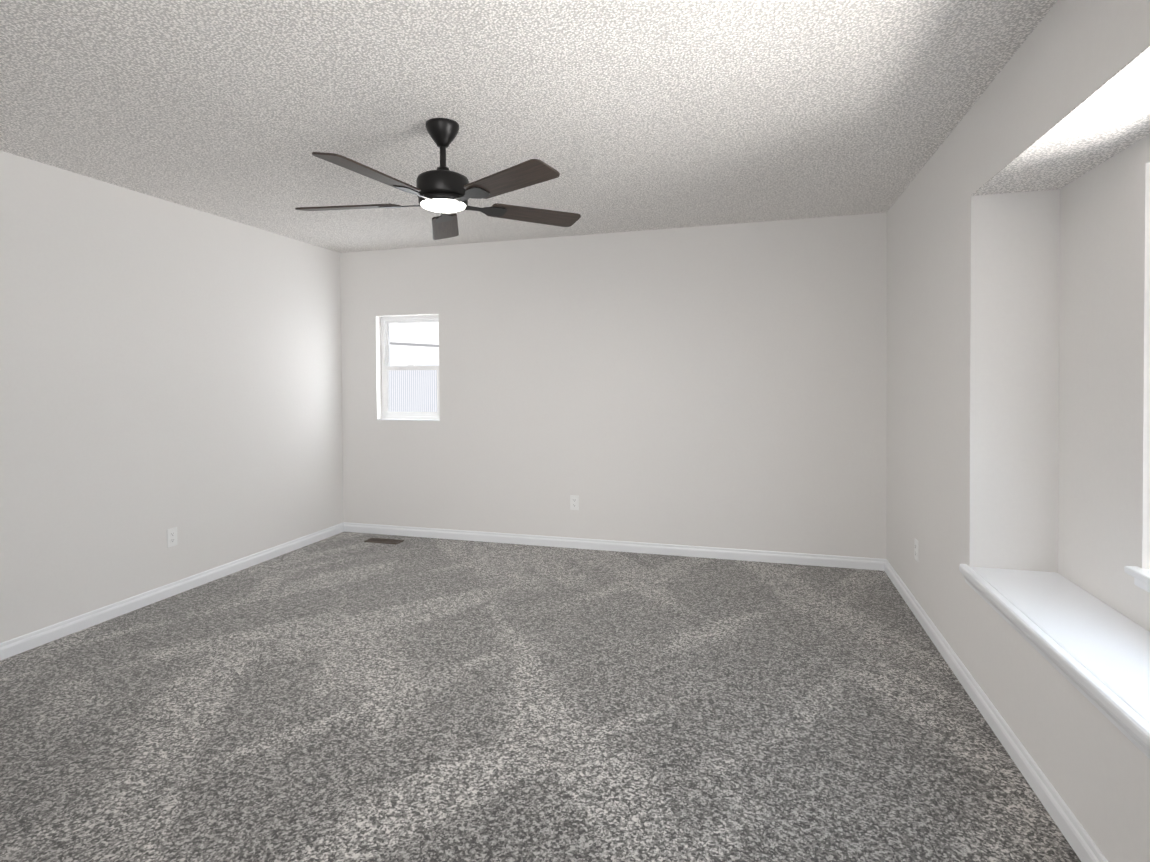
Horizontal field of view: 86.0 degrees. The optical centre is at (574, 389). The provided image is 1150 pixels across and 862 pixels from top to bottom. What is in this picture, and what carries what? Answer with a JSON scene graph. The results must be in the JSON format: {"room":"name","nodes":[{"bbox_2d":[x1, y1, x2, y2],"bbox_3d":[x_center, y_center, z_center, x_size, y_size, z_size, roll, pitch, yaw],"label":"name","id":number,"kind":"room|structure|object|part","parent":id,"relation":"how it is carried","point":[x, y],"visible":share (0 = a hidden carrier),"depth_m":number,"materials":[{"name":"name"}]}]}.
{"room":"empty bedroom","nodes":[
{"label":"empty bedroom","id":0,"kind":"room"},
{"bbox_2d":[0,150,343,642],"bbox_3d":[-2.823,0.075,2.974,0.140,2.440,5.400,0,1,16],"label":"wall","id":1,"kind":"structure","parent":0,"point":[165,365],"depth_m":3.67,"materials":[{"name":"paint"}]},
{"bbox_2d":[0,522,343,660],"bbox_3d":[-2.740,1.256,2.971,0.016,0.078,5.120,0,1,16],"label":"baseboard","id":2,"kind":"structure","parent":1,"relation":"attached to","point":[26,642],"depth_m":3.66,"materials":[{"name":"white"}]},
{"bbox_2d":[167,527,177,547],"bbox_3d":[-2.498,0.919,3.827,0.007,0.115,0.070,0,1,16],"label":"electrical outlet","id":3,"kind":"object","parent":1,"relation":"attached to","point":[171,537],"visible":1,"depth_m":3.82,"materials":[{"name":"white plastic"}]},
{"bbox_2d":[0,0,1057,252],"bbox_3d":[-0.459,-1.200,2.266,5.080,0.100,5.400,0,1,16],"label":"ceiling","id":4,"kind":"structure","parent":0,"point":[638,114],"depth_m":2.47,"materials":[{"name":"white paint"}]},
{"bbox_2d":[295,118,580,239],"bbox_3d":[-0.609,-0.971,2.683,1.277,0.370,1.277,0,1,16],"label":"fan","id":5,"kind":"object","parent":4,"relation":"hanging from","point":[443,189],"visible":1,"depth_m":2.62,"materials":[{"name":"black metal"}]},
{"bbox_3d":[-1.013,-0.812,2.758,0.450,0.008,0.140,0,13,7],"label":"blade","id":6,"kind":"part","parent":5,"relation":"part of","materials":[{"name":"brown wood"}]},
{"bbox_3d":[-0.764,-0.806,2.305,0.140,0.008,0.450,13,7,24],"label":"blade","id":7,"kind":"part","parent":5,"relation":"part of","materials":[{"name":"brown wood"}]},
{"bbox_3d":[-0.660,-0.820,3.135,0.140,0.008,0.450,-13,3,-10],"label":"blade","id":8,"kind":"part","parent":5,"relation":"part of","materials":[{"name":"brown wood"}]},
{"label":"blade","id":9,"kind":"part","parent":5,"relation":"part of","materials":[{"name":"brown wood"}]},
{"bbox_3d":[-0.191,-0.820,2.915,0.450,0.008,0.140,-1,-11,-29],"label":"blade","id":10,"kind":"part","parent":5,"relation":"part of","materials":[{"name":"brown wood"}]},
{"bbox_2d":[0,532,1080,861],"bbox_3d":[-0.442,1.340,2.307,5.080,0.100,5.400,0,1,16],"label":"floor","id":11,"kind":"structure","parent":0,"point":[348,696],"depth_m":2.38,"materials":[{"name":"carpet"}]},
{"bbox_2d":[364,538,403,543],"bbox_3d":[-1.569,1.248,5.068,0.300,0.010,0.110,0,1,16],"label":"air vent register","id":12,"kind":"object","parent":11,"relation":"on","point":[383,540],"visible":1,"depth_m":5.06,"materials":[{"name":"brown metal"}]},
{"bbox_2d":[340,212,886,558],"bbox_3d":[0.281,0.024,4.813,5.080,2.440,0.140,0,1,16],"label":"wall","id":13,"kind":"structure","parent":0,"point":[721,386],"depth_m":4.67,"materials":[{"name":"paint"}]},
{"bbox_2d":[377,419,439,420],"bbox_3d":[-1.407,0.264,5.273,0.600,0.010,0.073,0,1,16],"label":"window sill","id":14,"kind":"structure","parent":13,"relation":"attached to","point":[411,419],"depth_m":5.24,"materials":[{"name":"white paint"}]},
{"bbox_2d":[381,315,439,418],"bbox_3d":[-1.396,-0.181,5.316,0.600,0.896,0.068,0,1,16],"label":"window","id":15,"kind":"structure","parent":13,"relation":"in","point":[384,336],"depth_m":5.35,"materials":[{"name":"white plastic"}]},
{"bbox_3d":[-1.398,0.011,5.307,0.530,0.443,0.042,0,1,16],"label":"small window sash","id":16,"kind":"part","parent":15,"relation":"part of","materials":[{"name":"glass"}]},
{"bbox_3d":[-1.391,-0.381,5.334,0.530,0.425,0.024,0,1,16],"label":"small window sash","id":17,"kind":"part","parent":15,"relation":"part of","materials":[{"name":"glass"}]},
{"bbox_2d":[570,495,578,509],"bbox_3d":[-0.005,0.891,4.834,0.070,0.115,0.007,0,1,16],"label":"electrical outlet","id":18,"kind":"object","parent":13,"relation":"attached to","point":[574,502],"visible":1,"depth_m":4.83,"materials":[{"name":"white plastic"}]},
{"bbox_2d":[344,522,885,570],"bbox_3d":[0.046,1.207,4.821,4.340,0.078,0.016,0,1,16],"label":"baseboard","id":19,"kind":"structure","parent":13,"relation":"attached to","point":[745,555],"depth_m":4.71,"materials":[{"name":"white"}]},
{"bbox_2d":[886,0,1149,861],"bbox_3d":[1.631,0.066,1.684,0.455,2.440,5.400,0,1,16],"label":"wall","id":20,"kind":"structure","parent":0,"point":[1018,380],"depth_m":2.47,"materials":[{"name":"paint"}]},
{"bbox_2d":[914,539,917,561],"bbox_3d":[1.899,0.896,3.433,0.007,0.115,0.070,0,1,16],"label":"electrical outlet","id":21,"kind":"object","parent":20,"relation":"attached to","point":[916,549],"visible":1,"depth_m":3.42,"materials":[{"name":"white plastic"}]},
{"bbox_2d":[884,559,1107,861],"bbox_3d":[1.413,1.247,1.769,0.016,0.078,5.120,0,1,16],"label":"baseboard","id":22,"kind":"structure","parent":20,"relation":"attached to","point":[1083,845],"depth_m":2.14,"materials":[{"name":"white"}]},
{"bbox_2d":[959,564,1149,748],"bbox_3d":[1.462,0.782,1.403,0.347,0.038,2.470,0,1,16],"label":"sill","id":23,"kind":"structure","parent":20,"relation":"attached to","point":[1096,648],"depth_m":1.91,"materials":[{"name":"white"}]},
{"bbox_2d":[962,574,1149,758],"bbox_3d":[1.317,0.822,1.445,0.020,0.040,2.460,0,1,16],"label":"trim","id":24,"kind":"structure","parent":20,"relation":"attached to","point":[1120,726],"depth_m":1.74,"materials":[{"name":"white"}]},
{"bbox_2d":[971,45,1149,195],"bbox_3d":[1.466,-0.785,1.373,0.315,0.004,2.400,0,1,16],"label":"soffit","id":25,"kind":"structure","parent":20,"relation":"attached to","point":[1107,120],"depth_m":1.95,"materials":[{"name":"white paint"}]},
{"bbox_2d":[1124,566,1149,592],"bbox_3d":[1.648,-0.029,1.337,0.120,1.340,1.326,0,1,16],"label":"window sill","id":26,"kind":"structure","parent":20,"relation":"in","point":[1141,576],"depth_m":1.94,"materials":[{"name":"white"}]},
{"label":"outside","id":27,"kind":"structure","parent":0,"visible":0},
{"bbox_2d":[389,322,438,411],"bbox_3d":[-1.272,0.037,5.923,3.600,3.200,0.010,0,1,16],"label":"window panes","id":28,"kind":"structure","parent":27,"point":[416,344],"depth_m":6.00,"materials":[{"name":"clear glass"}]}
]}

